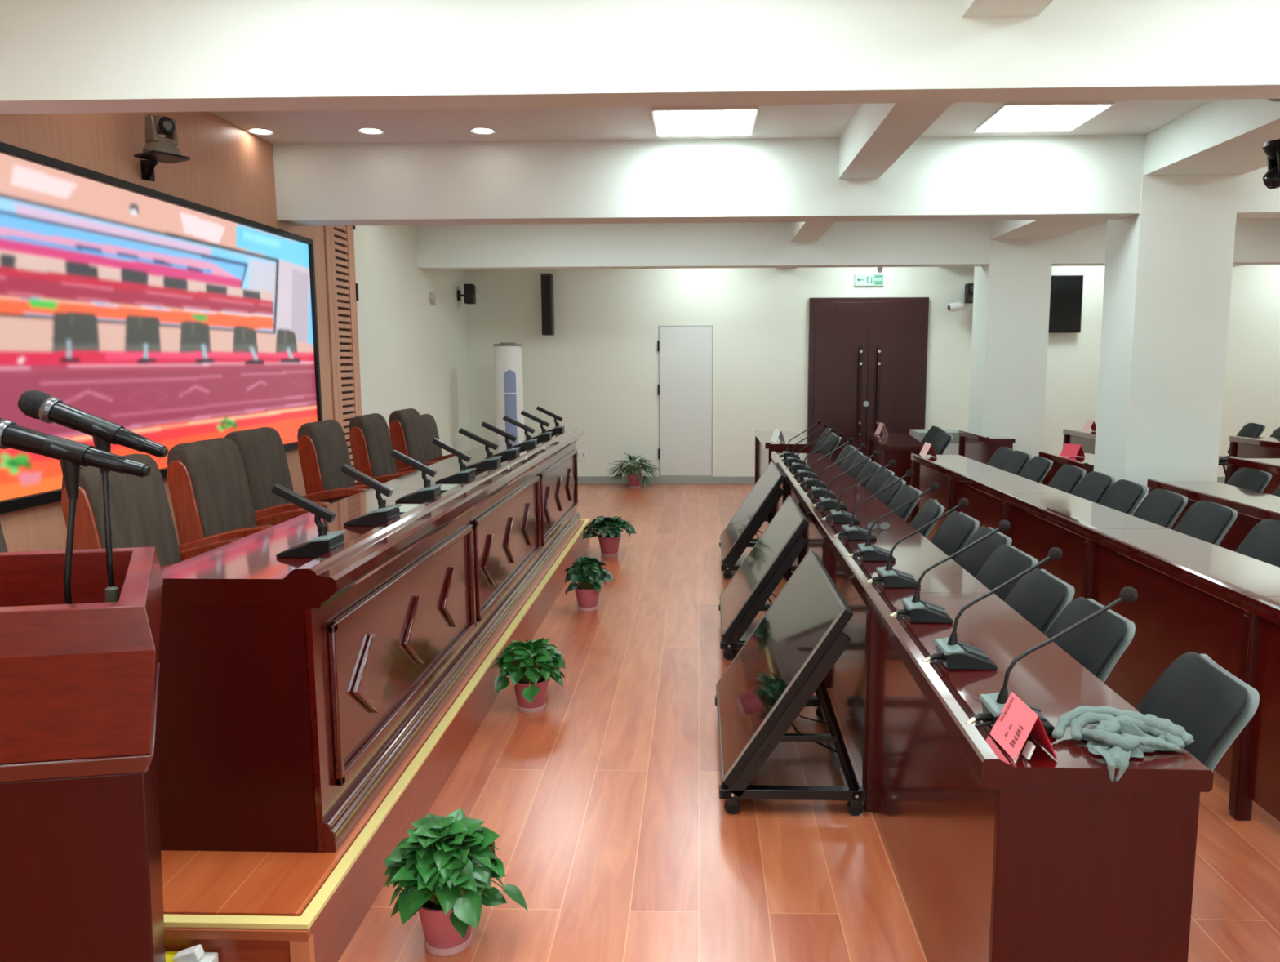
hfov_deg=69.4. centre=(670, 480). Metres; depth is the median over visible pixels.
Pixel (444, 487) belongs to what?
paper
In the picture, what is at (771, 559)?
floor monitor
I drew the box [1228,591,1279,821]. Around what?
conference table
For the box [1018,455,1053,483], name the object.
chair
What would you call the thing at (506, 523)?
desk
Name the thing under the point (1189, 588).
conference table
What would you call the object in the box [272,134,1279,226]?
beam
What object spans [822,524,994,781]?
conference table
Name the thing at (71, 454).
handheld microphone
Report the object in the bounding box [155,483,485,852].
desk
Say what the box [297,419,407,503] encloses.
armchair
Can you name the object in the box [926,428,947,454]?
chair
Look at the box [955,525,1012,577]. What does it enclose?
chair
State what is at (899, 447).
conference table
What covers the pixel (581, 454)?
wall socket
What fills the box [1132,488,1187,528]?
chair
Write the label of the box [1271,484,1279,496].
chair
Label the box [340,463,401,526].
microphone
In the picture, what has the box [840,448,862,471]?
chair
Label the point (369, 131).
recessed light
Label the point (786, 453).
gooseneck microphone
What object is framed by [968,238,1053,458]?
column
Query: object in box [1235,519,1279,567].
chair
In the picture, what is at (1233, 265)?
trim
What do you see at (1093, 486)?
chair
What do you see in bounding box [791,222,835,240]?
beam
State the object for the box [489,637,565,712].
potted plant
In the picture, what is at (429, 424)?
armchair
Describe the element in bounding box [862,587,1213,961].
conference table
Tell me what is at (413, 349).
wall
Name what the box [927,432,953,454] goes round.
chair
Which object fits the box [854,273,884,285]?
exit sign
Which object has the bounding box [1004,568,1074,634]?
chair
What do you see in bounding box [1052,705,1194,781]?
cleaning cloth
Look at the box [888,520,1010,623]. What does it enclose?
gooseneck microphone
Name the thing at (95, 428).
switch
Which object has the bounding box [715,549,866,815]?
floor monitor
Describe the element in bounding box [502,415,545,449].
microphone
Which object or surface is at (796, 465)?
gooseneck microphone
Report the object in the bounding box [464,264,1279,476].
wall
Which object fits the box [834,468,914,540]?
gooseneck microphone
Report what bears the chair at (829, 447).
on the floor
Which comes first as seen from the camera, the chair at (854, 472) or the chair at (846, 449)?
the chair at (854, 472)
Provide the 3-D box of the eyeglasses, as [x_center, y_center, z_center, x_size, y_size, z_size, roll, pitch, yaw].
[0.963,0.203,4.316,0.111,0.039,0.068,-1,7,-4]
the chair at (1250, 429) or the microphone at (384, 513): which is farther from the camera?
the chair at (1250, 429)
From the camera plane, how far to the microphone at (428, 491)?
3.76 m
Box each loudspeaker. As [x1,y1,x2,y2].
[457,284,475,303]
[964,283,973,303]
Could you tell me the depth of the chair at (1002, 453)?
7.39 m
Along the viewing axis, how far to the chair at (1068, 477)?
6.07 m
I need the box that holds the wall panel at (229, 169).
[0,111,333,551]
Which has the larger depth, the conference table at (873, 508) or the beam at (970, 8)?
the conference table at (873, 508)
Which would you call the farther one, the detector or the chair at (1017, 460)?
the detector
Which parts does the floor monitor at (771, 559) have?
floor rail, floor rail, cross rail, slanted rail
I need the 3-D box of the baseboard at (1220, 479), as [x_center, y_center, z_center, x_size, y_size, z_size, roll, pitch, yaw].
[6.064,-0.006,11.473,5.800,0.100,0.015,0,7,2]
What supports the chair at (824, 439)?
on the floor
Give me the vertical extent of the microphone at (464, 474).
0.210 m
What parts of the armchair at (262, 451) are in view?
backrest, armrest, armrest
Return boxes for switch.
[49,444,69,452]
[91,424,109,433]
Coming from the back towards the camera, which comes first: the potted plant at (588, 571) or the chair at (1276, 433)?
the chair at (1276, 433)
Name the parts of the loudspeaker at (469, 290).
wall plate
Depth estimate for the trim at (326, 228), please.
7.20 m
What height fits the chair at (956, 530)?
0.848 m
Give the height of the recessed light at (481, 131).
0.008 m
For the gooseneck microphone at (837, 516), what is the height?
0.307 m
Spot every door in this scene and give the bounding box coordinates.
[657,324,712,475]
[807,297,928,462]
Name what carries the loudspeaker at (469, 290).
attached to the wall at (413, 349)
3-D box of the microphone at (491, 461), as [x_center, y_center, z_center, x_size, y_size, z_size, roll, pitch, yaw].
[-0.981,-0.172,4.892,0.273,0.220,0.120,0,7,0]
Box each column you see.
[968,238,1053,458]
[1093,173,1239,514]
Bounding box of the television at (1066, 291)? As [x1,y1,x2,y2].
[1048,275,1083,333]
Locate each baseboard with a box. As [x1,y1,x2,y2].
[577,475,755,484]
[1217,476,1225,483]
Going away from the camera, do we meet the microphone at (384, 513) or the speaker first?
the microphone at (384, 513)
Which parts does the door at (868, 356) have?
pull handle, pull handle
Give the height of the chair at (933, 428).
0.848 m
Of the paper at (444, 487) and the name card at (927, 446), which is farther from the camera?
the name card at (927, 446)
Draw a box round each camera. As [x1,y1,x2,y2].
[133,114,190,181]
[947,301,965,311]
[1262,98,1279,189]
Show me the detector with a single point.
(879, 268)
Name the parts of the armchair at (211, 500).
panel, backrest, armrest, armrest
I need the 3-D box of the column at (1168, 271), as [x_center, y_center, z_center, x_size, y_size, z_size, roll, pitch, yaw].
[3.434,-0.688,6.495,0.625,2.750,0.500,0,7,2]
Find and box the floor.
[337,484,1279,961]
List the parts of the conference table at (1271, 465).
panel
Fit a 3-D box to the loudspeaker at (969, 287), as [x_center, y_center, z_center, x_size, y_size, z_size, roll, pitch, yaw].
[3.625,-2.261,11.156,0.140,0.230,0.215,0,7,2]
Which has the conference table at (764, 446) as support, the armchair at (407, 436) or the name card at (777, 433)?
the name card at (777, 433)
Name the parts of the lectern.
moulding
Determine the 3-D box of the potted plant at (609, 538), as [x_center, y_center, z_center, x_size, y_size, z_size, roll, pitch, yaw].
[-0.475,0.434,7.400,0.422,0.319,0.413,2,8,15]
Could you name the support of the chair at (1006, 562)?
on the floor
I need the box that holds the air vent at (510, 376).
[503,369,517,434]
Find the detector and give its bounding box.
[876,266,883,272]
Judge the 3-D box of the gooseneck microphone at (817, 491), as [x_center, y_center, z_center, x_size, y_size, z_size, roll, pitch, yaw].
[0.946,-0.062,5.326,0.354,0.307,0.112,0,7,5]
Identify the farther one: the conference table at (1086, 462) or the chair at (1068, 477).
the conference table at (1086, 462)
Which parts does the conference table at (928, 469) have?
panel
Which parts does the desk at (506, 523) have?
diamond plate, panel, panel moulding, diamond plate, diamond plate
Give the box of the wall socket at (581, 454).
[577,449,586,459]
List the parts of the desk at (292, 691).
panel, diamond plate, panel, panel moulding, diamond plate, diamond plate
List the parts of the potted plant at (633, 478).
pot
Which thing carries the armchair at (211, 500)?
on the stage platform
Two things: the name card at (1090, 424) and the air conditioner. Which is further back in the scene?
the air conditioner
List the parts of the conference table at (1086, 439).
panel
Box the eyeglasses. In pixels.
[863,521,890,529]
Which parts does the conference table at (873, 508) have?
panel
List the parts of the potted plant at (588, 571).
pot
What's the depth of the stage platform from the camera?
2.48 m
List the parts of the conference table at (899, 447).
panel, panel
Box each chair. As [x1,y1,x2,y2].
[812,427,831,451]
[813,431,835,453]
[817,434,841,458]
[834,444,856,466]
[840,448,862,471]
[846,453,871,479]
[854,460,881,487]
[864,466,894,494]
[875,475,906,506]
[887,484,922,520]
[910,497,944,537]
[920,425,942,444]
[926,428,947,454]
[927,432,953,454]
[930,510,979,560]
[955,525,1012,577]
[975,543,1038,600]
[986,445,1015,468]
[1000,450,1031,475]
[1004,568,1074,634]
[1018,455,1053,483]
[1044,596,1135,682]
[1047,463,1086,493]
[1071,471,1115,503]
[1098,479,1146,515]
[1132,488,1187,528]
[1135,651,1259,771]
[1173,500,1237,546]
[1217,422,1265,475]
[1223,426,1279,484]
[1225,466,1271,492]
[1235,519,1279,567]
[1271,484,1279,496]
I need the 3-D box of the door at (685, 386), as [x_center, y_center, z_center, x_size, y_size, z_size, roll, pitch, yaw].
[0.186,-0.986,11.526,0.685,1.880,0.025,0,7,2]
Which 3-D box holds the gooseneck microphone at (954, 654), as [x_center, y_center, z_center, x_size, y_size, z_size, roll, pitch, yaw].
[0.821,0.321,2.373,0.354,0.307,0.112,0,7,1]
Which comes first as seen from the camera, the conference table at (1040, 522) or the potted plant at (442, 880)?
the potted plant at (442, 880)
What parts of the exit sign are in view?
dark panel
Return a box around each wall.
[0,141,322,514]
[353,225,470,455]
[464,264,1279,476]
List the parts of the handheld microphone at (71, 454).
stem, handle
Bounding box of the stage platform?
[160,518,590,961]
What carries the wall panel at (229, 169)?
attached to the wall at (413, 349)
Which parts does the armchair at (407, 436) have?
panel, backrest, armrest, armrest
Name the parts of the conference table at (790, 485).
panel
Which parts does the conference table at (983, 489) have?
panel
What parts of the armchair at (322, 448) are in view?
panel, backrest, armrest, armrest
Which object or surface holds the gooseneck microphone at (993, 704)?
on the conference table at (994, 856)
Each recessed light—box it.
[247,128,274,135]
[357,127,383,134]
[470,127,495,134]
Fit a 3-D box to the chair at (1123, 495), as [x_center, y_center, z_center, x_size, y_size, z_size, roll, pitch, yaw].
[2.420,0.416,5.407,0.550,0.848,0.398,0,7,1]
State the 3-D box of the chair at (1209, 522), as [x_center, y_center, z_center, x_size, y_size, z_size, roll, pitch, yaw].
[2.424,0.522,4.584,0.550,0.848,0.398,0,7,1]
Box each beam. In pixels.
[0,0,1279,114]
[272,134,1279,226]
[415,217,1279,270]
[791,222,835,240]
[838,102,952,178]
[961,0,1053,17]
[990,219,1107,239]
[1142,98,1279,175]
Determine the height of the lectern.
1.150 m
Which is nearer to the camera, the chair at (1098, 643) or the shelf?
the chair at (1098, 643)
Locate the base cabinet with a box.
[909,429,959,454]
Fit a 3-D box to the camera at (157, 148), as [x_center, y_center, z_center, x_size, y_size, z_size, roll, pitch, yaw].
[-2.613,-1.703,4.710,0.270,0.304,0.200,4,9,30]
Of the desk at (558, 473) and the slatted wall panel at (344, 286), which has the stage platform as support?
the desk at (558, 473)
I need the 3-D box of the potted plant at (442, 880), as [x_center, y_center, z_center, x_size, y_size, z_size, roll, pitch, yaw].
[-0.572,1.063,2.444,0.369,0.347,0.345,3,8,26]
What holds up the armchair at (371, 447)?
on the stage platform
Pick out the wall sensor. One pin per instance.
(432, 295)
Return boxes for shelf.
[133,150,190,163]
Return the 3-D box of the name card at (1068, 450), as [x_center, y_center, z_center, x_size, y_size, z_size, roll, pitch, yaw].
[3.257,-0.248,7.482,0.120,0.099,0.150,-4,8,-29]
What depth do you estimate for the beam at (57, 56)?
3.33 m
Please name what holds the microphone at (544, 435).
on the desk at (558, 473)
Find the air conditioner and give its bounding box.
[493,342,524,439]
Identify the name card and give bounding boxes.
[770,428,786,442]
[875,422,888,434]
[919,441,937,457]
[989,691,1057,759]
[1059,443,1084,457]
[1082,419,1096,431]
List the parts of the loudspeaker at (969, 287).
panel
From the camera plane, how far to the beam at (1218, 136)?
5.43 m
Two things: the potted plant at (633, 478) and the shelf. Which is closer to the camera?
the shelf
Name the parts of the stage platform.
corner post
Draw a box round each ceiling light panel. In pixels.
[651,106,758,136]
[973,102,1114,132]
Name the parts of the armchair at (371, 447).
panel, backrest, armrest, armrest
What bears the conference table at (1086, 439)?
on the floor
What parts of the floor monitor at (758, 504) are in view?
floor rail, floor rail, cross rail, slanted rail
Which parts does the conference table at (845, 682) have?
panel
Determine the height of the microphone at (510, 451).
0.220 m
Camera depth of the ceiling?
5.71 m
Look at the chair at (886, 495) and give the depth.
5.51 m
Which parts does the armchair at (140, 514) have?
panel, backrest, armrest, armrest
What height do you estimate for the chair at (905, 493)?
0.848 m
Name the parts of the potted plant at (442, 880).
pot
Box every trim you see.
[324,226,339,422]
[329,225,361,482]
[1232,264,1245,266]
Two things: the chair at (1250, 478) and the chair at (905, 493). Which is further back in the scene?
the chair at (1250, 478)
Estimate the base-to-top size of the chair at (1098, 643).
0.848 m
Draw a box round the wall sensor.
[429,292,435,304]
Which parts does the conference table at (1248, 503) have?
panel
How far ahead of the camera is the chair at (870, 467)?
6.36 m
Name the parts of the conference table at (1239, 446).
panel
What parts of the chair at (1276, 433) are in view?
leg, backrest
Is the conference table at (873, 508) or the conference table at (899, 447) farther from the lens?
the conference table at (899, 447)
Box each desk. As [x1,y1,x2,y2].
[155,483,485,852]
[369,447,548,654]
[466,426,584,568]
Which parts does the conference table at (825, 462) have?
panel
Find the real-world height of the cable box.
0.172 m
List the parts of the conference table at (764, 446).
panel, panel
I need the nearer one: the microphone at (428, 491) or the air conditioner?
the microphone at (428, 491)
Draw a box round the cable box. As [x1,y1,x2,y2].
[164,943,218,961]
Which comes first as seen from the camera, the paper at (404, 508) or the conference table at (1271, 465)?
the paper at (404, 508)
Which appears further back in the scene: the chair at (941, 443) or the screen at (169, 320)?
the chair at (941, 443)
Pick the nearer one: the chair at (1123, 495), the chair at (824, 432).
the chair at (1123, 495)
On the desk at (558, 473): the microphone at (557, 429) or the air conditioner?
the microphone at (557, 429)
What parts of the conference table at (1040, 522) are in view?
panel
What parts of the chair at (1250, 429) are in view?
seat, leg, backrest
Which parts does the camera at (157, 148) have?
wall plate, bracket arm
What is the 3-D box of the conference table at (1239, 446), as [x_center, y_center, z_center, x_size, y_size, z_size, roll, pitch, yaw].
[5.823,0.029,8.582,0.420,0.776,1.570,0,7,2]
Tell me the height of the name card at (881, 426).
0.119 m
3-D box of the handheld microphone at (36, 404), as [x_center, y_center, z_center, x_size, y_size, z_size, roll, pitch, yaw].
[-1.113,0.053,1.803,0.268,0.459,0.054,0,7,0]
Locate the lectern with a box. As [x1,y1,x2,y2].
[0,546,165,961]
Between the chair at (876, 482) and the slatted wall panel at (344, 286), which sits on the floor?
the chair at (876, 482)
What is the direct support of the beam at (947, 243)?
attached to the wall at (413, 349)
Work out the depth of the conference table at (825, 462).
7.26 m
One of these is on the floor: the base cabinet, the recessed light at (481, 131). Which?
the base cabinet
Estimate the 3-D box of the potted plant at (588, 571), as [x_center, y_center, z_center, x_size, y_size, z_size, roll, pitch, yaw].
[-0.513,0.636,5.783,0.328,0.335,0.285,2,8,16]
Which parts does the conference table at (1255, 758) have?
panel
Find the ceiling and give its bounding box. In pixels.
[209,99,1213,144]
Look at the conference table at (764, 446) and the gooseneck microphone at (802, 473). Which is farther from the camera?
the conference table at (764, 446)
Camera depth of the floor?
3.10 m
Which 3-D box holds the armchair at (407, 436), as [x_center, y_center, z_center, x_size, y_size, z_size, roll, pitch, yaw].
[-1.617,-0.003,6.508,0.588,1.002,0.530,0,7,2]
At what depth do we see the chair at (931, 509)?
4.53 m
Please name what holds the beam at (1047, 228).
attached to the ceiling
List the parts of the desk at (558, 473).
diamond plate, panel, panel moulding, diamond plate, diamond plate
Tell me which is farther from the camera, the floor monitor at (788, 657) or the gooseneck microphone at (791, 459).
the gooseneck microphone at (791, 459)
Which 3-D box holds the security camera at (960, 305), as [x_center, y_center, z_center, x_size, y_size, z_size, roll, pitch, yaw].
[3.489,-2.111,11.176,0.298,0.131,0.150,-5,9,-33]
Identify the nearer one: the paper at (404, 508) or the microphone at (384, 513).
the microphone at (384, 513)
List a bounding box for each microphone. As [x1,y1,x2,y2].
[0,417,151,604]
[17,390,168,602]
[271,483,346,557]
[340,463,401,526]
[391,449,442,502]
[431,437,475,483]
[457,427,510,470]
[480,421,527,459]
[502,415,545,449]
[520,410,559,441]
[536,405,571,435]
[777,420,821,458]
[782,423,827,464]
[786,427,835,471]
[791,431,844,479]
[797,437,853,487]
[804,443,866,497]
[813,450,879,509]
[821,459,895,523]
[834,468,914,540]
[847,482,939,561]
[866,497,968,587]
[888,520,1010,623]
[922,546,1062,669]
[964,586,1137,734]
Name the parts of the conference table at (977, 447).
panel, panel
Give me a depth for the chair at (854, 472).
6.79 m
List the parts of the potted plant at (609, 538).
pot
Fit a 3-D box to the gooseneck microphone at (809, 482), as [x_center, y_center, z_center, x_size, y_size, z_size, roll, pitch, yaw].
[0.964,-0.118,5.756,0.354,0.307,0.112,0,7,1]
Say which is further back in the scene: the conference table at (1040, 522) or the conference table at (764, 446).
the conference table at (764, 446)
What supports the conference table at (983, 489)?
on the floor
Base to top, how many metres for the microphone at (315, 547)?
0.210 m
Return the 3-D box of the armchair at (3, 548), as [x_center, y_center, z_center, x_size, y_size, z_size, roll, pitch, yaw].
[-1.772,0.514,2.524,0.588,1.002,0.530,0,7,2]
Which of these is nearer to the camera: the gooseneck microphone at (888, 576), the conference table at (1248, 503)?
the gooseneck microphone at (888, 576)
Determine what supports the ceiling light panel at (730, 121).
attached to the ceiling
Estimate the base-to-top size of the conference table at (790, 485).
0.776 m
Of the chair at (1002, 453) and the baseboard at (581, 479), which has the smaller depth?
the chair at (1002, 453)
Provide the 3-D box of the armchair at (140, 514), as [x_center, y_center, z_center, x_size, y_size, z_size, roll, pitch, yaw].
[-1.709,0.417,3.276,0.588,1.002,0.530,0,7,2]
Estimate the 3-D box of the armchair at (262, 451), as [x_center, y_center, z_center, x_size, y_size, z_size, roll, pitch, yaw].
[-1.836,0.242,4.630,0.588,1.002,0.530,0,7,4]
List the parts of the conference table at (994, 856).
panel, panel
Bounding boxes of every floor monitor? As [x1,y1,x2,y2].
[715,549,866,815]
[718,494,808,659]
[719,460,785,578]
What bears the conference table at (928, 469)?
on the floor
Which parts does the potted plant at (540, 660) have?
pot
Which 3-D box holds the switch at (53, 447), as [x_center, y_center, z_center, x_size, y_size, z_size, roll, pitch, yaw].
[-1.064,-0.055,1.617,0.037,0.020,0.010,-1,7,-5]
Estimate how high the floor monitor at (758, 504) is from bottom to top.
0.752 m
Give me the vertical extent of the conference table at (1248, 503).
0.776 m
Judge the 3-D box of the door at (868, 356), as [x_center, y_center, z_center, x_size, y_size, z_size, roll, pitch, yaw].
[2.428,-1.090,11.374,1.445,2.300,0.160,0,7,2]
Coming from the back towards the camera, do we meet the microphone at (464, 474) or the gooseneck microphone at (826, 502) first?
the gooseneck microphone at (826, 502)
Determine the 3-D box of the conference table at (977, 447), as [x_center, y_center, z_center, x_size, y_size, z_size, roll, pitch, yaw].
[3.308,-0.113,9.742,0.300,0.776,0.950,0,7,2]
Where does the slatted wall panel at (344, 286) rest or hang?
attached to the wall at (413, 349)
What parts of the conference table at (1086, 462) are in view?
panel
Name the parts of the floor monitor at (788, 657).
floor rail, slanted rail, floor rail, cross rail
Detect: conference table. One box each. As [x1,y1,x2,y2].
[755,429,812,523]
[771,451,841,515]
[782,466,870,574]
[797,488,913,566]
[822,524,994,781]
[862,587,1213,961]
[868,431,924,524]
[909,453,1002,541]
[947,468,1066,532]
[958,430,1015,463]
[1000,490,1167,600]
[1038,451,1094,485]
[1062,428,1095,454]
[1081,524,1279,782]
[1146,478,1279,551]
[1226,435,1279,480]
[1226,456,1279,494]
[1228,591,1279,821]
[1258,507,1279,520]
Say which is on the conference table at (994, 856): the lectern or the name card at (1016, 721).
the name card at (1016, 721)
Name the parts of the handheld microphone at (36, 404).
handle, stem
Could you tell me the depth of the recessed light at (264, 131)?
5.88 m
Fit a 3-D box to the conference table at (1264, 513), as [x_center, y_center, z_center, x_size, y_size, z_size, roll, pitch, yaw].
[3.244,0.603,4.223,0.420,0.776,1.220,0,7,2]
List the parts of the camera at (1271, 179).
bracket arm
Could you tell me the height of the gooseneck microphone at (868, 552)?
0.307 m
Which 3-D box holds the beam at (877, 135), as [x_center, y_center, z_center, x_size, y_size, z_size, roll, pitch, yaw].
[1.210,-1.965,4.776,0.265,0.260,2.730,0,7,2]
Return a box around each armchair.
[0,522,8,551]
[61,453,244,568]
[166,437,308,551]
[224,426,367,519]
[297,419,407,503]
[349,413,439,481]
[388,408,454,469]
[419,413,442,459]
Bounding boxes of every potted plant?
[383,808,528,955]
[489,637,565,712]
[564,555,613,610]
[582,515,635,556]
[606,452,661,488]
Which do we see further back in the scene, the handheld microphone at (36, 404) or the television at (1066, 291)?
the television at (1066, 291)
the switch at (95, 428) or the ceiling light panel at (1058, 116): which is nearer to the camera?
the switch at (95, 428)

